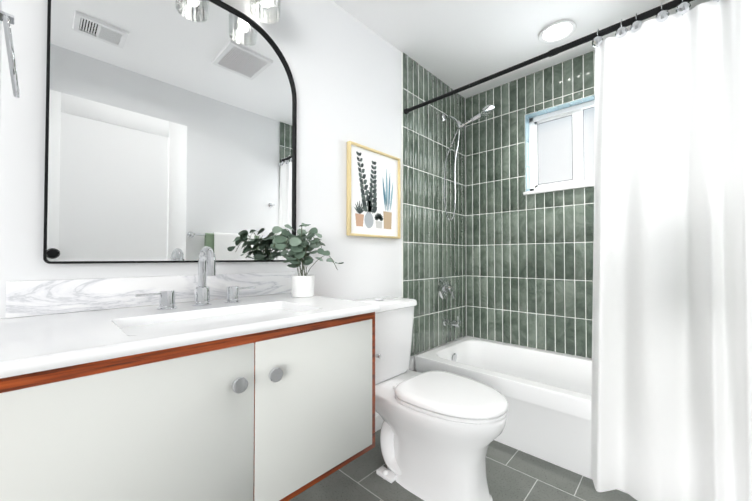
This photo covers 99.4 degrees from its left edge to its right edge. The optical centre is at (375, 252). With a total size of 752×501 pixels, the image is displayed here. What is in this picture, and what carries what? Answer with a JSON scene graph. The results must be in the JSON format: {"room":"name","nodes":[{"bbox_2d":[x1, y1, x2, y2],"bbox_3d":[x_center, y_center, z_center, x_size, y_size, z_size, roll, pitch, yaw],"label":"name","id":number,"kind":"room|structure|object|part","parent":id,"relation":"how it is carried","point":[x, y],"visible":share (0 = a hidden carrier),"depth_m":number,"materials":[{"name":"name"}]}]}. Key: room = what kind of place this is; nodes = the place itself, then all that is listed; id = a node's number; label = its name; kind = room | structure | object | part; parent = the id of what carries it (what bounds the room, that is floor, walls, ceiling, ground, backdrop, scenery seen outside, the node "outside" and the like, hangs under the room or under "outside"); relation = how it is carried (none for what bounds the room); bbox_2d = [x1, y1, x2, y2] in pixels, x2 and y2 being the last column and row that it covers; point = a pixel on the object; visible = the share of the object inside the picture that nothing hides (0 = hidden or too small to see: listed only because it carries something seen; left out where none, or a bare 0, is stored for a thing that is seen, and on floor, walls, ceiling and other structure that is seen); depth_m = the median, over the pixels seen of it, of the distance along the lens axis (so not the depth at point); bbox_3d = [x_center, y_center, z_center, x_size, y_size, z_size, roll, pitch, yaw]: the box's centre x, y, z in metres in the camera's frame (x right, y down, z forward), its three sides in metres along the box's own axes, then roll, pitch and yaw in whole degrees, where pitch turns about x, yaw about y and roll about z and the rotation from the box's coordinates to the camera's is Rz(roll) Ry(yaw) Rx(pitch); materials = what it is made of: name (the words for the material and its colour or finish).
{"room":"bathroom","nodes":[
{"label":"bathroom","id":0,"kind":"room"},
{"bbox_2d":[0,0,2,103],"bbox_3d":[-0.484,-0.168,0.270,1.620,2.440,0.120,-1,-1,43],"label":"wall","id":1,"kind":"structure","parent":0,"point":[0,47],"depth_m":0.86,"materials":[{"name":"white paint"}]},
{"bbox_2d":[0,10,19,98],"bbox_3d":[-0.797,-0.434,0.685,0.160,0.185,0.044,-1,-1,43],"label":"towel ring","id":2,"kind":"object","parent":1,"relation":"attached to","point":[7,19],"visible":1,"depth_m":0.65,"materials":[{"name":"silver metal"}]},
{"bbox_2d":[0,0,465,415],"bbox_3d":[-0.107,-0.141,1.931,0.120,2.440,3.050,-1,-1,43],"label":"wall","id":3,"kind":"structure","parent":0,"point":[344,66],"depth_m":1.61,"materials":[{"name":"white paint"}]},
{"bbox_2d":[6,271,294,317],"bbox_3d":[-0.702,0.135,1.199,0.015,0.100,0.901,-1,-1,43],"label":"backsplash","id":4,"kind":"structure","parent":3,"relation":"attached to","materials":[{"name":"stone"}]},
{"bbox_2d":[43,0,296,263],"bbox_3d":[-0.675,-0.487,1.232,0.023,1.050,0.833,-1,-1,43],"label":"mirror","id":5,"kind":"object","parent":3,"relation":"attached to","point":[170,131],"visible":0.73,"depth_m":1.15,"materials":[{"name":"black metal"}]},
{"bbox_2d":[0,246,379,500],"bbox_3d":[-0.501,0.333,0.995,0.583,0.712,0.919,-1,-1,43],"label":"vanity cabinet","id":6,"kind":"object","parent":3,"relation":"attached to","point":[207,383],"visible":0.96,"depth_m":0.77,"materials":[{"name":"white wood"}]},
{"bbox_2d":[135,246,255,309],"bbox_3d":[-0.583,0.081,1.092,0.128,0.205,0.380,-1,-1,43],"label":"faucet","id":7,"kind":"object","parent":6,"relation":"on","point":[206,258],"depth_m":1.09,"materials":[{"name":"silver metal"}]},
{"bbox_2d":[269,223,343,297],"bbox_3d":[-0.300,0.032,1.354,0.312,0.311,0.325,-1,-1,43],"label":"potted plant","id":8,"kind":"object","parent":6,"relation":"on","point":[299,246],"visible":0.98,"depth_m":1.33,"materials":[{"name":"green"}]},
{"bbox_2d":[250,0,280,23],"bbox_3d":[-0.622,-1.108,1.188,0.174,0.230,0.600,-1,-1,43],"label":"sconce","id":9,"kind":"object","parent":3,"relation":"attached to","point":[269,17],"visible":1,"depth_m":1.36,"materials":[{"name":"clear glass"}]},
{"bbox_2d":[346,141,400,238],"bbox_3d":[-0.002,-0.356,1.935,0.029,0.526,0.445,-1,-1,43],"label":"picture frame","id":10,"kind":"object","parent":3,"relation":"attached to","point":[373,205],"visible":1,"depth_m":1.92,"materials":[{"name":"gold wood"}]},
{"bbox_2d":[354,151,392,228],"bbox_3d":[-0.007,-0.361,1.930,0.001,0.435,0.344,-1,-1,43],"label":"art","id":11,"kind":"object","parent":10,"relation":"attached to","point":[373,173],"depth_m":1.92,"materials":[{"name":"white"}]},
{"bbox_2d":[375,414,383,431],"bbox_3d":[-0.424,1.027,1.482,0.012,0.090,1.750,-1,-1,43],"label":"baseboard","id":12,"kind":"structure","parent":3,"relation":"attached to","point":[379,420],"depth_m":1.94,"materials":[{"name":"white"}]},
{"bbox_2d":[401,52,402,297],"bbox_3d":[0.176,-0.323,2.139,0.010,2.066,0.004,-1,-1,43],"label":"wall tile edge","id":13,"kind":"object","parent":3,"relation":"attached to","point":[402,155],"visible":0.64,"depth_m":2.14,"materials":[{"name":"white tile"}]},
{"bbox_2d":[403,52,465,356],"bbox_3d":[0.478,-0.318,2.454,0.008,2.066,0.870,-1,-1,43],"label":"wall tile","id":14,"kind":"structure","parent":3,"relation":"attached to","point":[434,245],"depth_m":2.39,"materials":[{"name":"green tile"}]},
{"bbox_2d":[438,277,453,298],"bbox_3d":[0.561,0.278,2.470,0.076,0.170,0.170,-1,-1,43],"label":"shower valve","id":15,"kind":"object","parent":14,"relation":"attached to","point":[445,288],"visible":1,"depth_m":2.45,"materials":[{"name":"silver metal"}]},
{"bbox_2d":[442,316,460,326],"bbox_3d":[0.582,0.525,2.446,0.134,0.087,0.062,-1,-1,43],"label":"tub spout","id":16,"kind":"object","parent":14,"relation":"attached to","point":[455,323],"visible":1,"depth_m":2.43,"materials":[{"name":"silver metal"}]},
{"bbox_2d":[441,105,494,220],"bbox_3d":[0.695,-0.669,2.387,0.406,0.848,0.157,-1,-1,43],"label":"shower head","id":17,"kind":"object","parent":14,"relation":"attached to","point":[487,110],"visible":1,"depth_m":2.43},
{"bbox_2d":[289,429,636,500],"bbox_3d":[0.524,1.129,1.311,1.860,0.120,3.050,-1,-1,43],"label":"floor","id":18,"kind":"structure","parent":0,"point":[513,474],"depth_m":1.48,"materials":[{"name":"tile"}]},
{"bbox_2d":[351,296,507,500],"bbox_3d":[0.219,0.664,1.560,0.821,0.818,0.412,-1,-1,43],"label":"toilet","id":19,"kind":"object","parent":18,"relation":"on","point":[441,431],"visible":0.98,"depth_m":1.39,"materials":[{"name":"white ceramic"}]},
{"bbox_3d":[0.016,0.468,1.756,0.262,0.407,0.412,-1,-1,43],"label":"tank","id":20,"kind":"part","parent":19,"relation":"part of","materials":[{"name":"white ceramic"}]},
{"bbox_3d":[0.333,0.641,1.453,0.508,0.048,0.398,-1,-1,43],"label":"seat","id":21,"kind":"part","parent":19,"relation":"part of","materials":[{"name":"white plastic"}]},
{"bbox_2d":[415,337,627,493],"bbox_3d":[1.104,0.894,1.926,1.595,0.370,0.742,-1,-1,43],"label":"bathtub","id":22,"kind":"object","parent":18,"relation":"on","point":[547,395],"visible":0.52,"depth_m":1.77,"materials":[{"name":"white ceramic"}]},
{"bbox_2d":[332,0,710,97],"bbox_3d":[0.524,-1.430,1.353,1.860,0.120,3.050,-1,-1,43],"label":"ceiling","id":23,"kind":"structure","parent":0,"point":[454,44],"depth_m":1.94,"materials":[{"name":"white paint"}]},
{"bbox_2d":[539,20,576,43],"bbox_3d":[1.113,-1.354,1.959,0.204,0.012,0.204,-1,-1,43],"label":"recessed light","id":24,"kind":"object","parent":23,"relation":"in","point":[557,31],"depth_m":1.96,"materials":[{"name":"white plastic"}]},
{"bbox_2d":[465,96,594,359],"bbox_3d":[1.471,-0.134,2.330,1.620,2.440,0.300,-1,-1,43],"label":"wall","id":25,"kind":"structure","parent":0,"point":[466,328],"depth_m":2.51,"materials":[{"name":"white paint"}]},
{"bbox_2d":[465,50,594,358],"bbox_3d":[1.363,-0.322,2.219,1.599,2.066,0.008,-1,-1,43],"label":"wall tile","id":26,"kind":"structure","parent":25,"relation":"attached to","point":[529,271],"depth_m":2.44,"materials":[{"name":"green tile"}]},
{"bbox_2d":[523,182,593,194],"bbox_3d":[1.405,-0.452,2.230,0.684,0.024,0.113,-1,-1,43],"label":"window sill","id":27,"kind":"structure","parent":25,"relation":"attached to","point":[560,188],"depth_m":2.25,"materials":[{"name":"white"}]},
{"bbox_2d":[525,95,594,191],"bbox_3d":[1.422,-0.759,2.253,0.660,0.592,0.123,-1,-1,43],"label":"window","id":28,"kind":"structure","parent":25,"relation":"in","point":[549,160],"depth_m":2.33,"materials":[{"name":"white plastic"}]},
{"bbox_2d":[537,106,594,184],"bbox_3d":[1.445,-0.755,2.261,0.552,0.514,0.020,-1,-1,43],"label":"window frame","id":29,"kind":"structure","parent":28,"relation":"attached to","point":[572,145],"depth_m":2.28,"materials":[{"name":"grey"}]},
{"bbox_3d":[1.441,-0.755,2.272,0.636,0.576,0.026,-1,-1,43],"label":"glass","id":30,"kind":"part","parent":28,"relation":"part of","materials":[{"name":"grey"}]},
{"bbox_3d":[1.156,-0.160,0.734,0.120,2.440,3.050,-1,-1,43],"label":"wall","id":31,"kind":"structure","parent":0,"visible":0},
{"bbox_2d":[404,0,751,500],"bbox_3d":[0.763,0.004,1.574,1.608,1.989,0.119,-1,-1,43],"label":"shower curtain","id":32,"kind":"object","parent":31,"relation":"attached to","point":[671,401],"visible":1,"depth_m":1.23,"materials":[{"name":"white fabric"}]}
]}

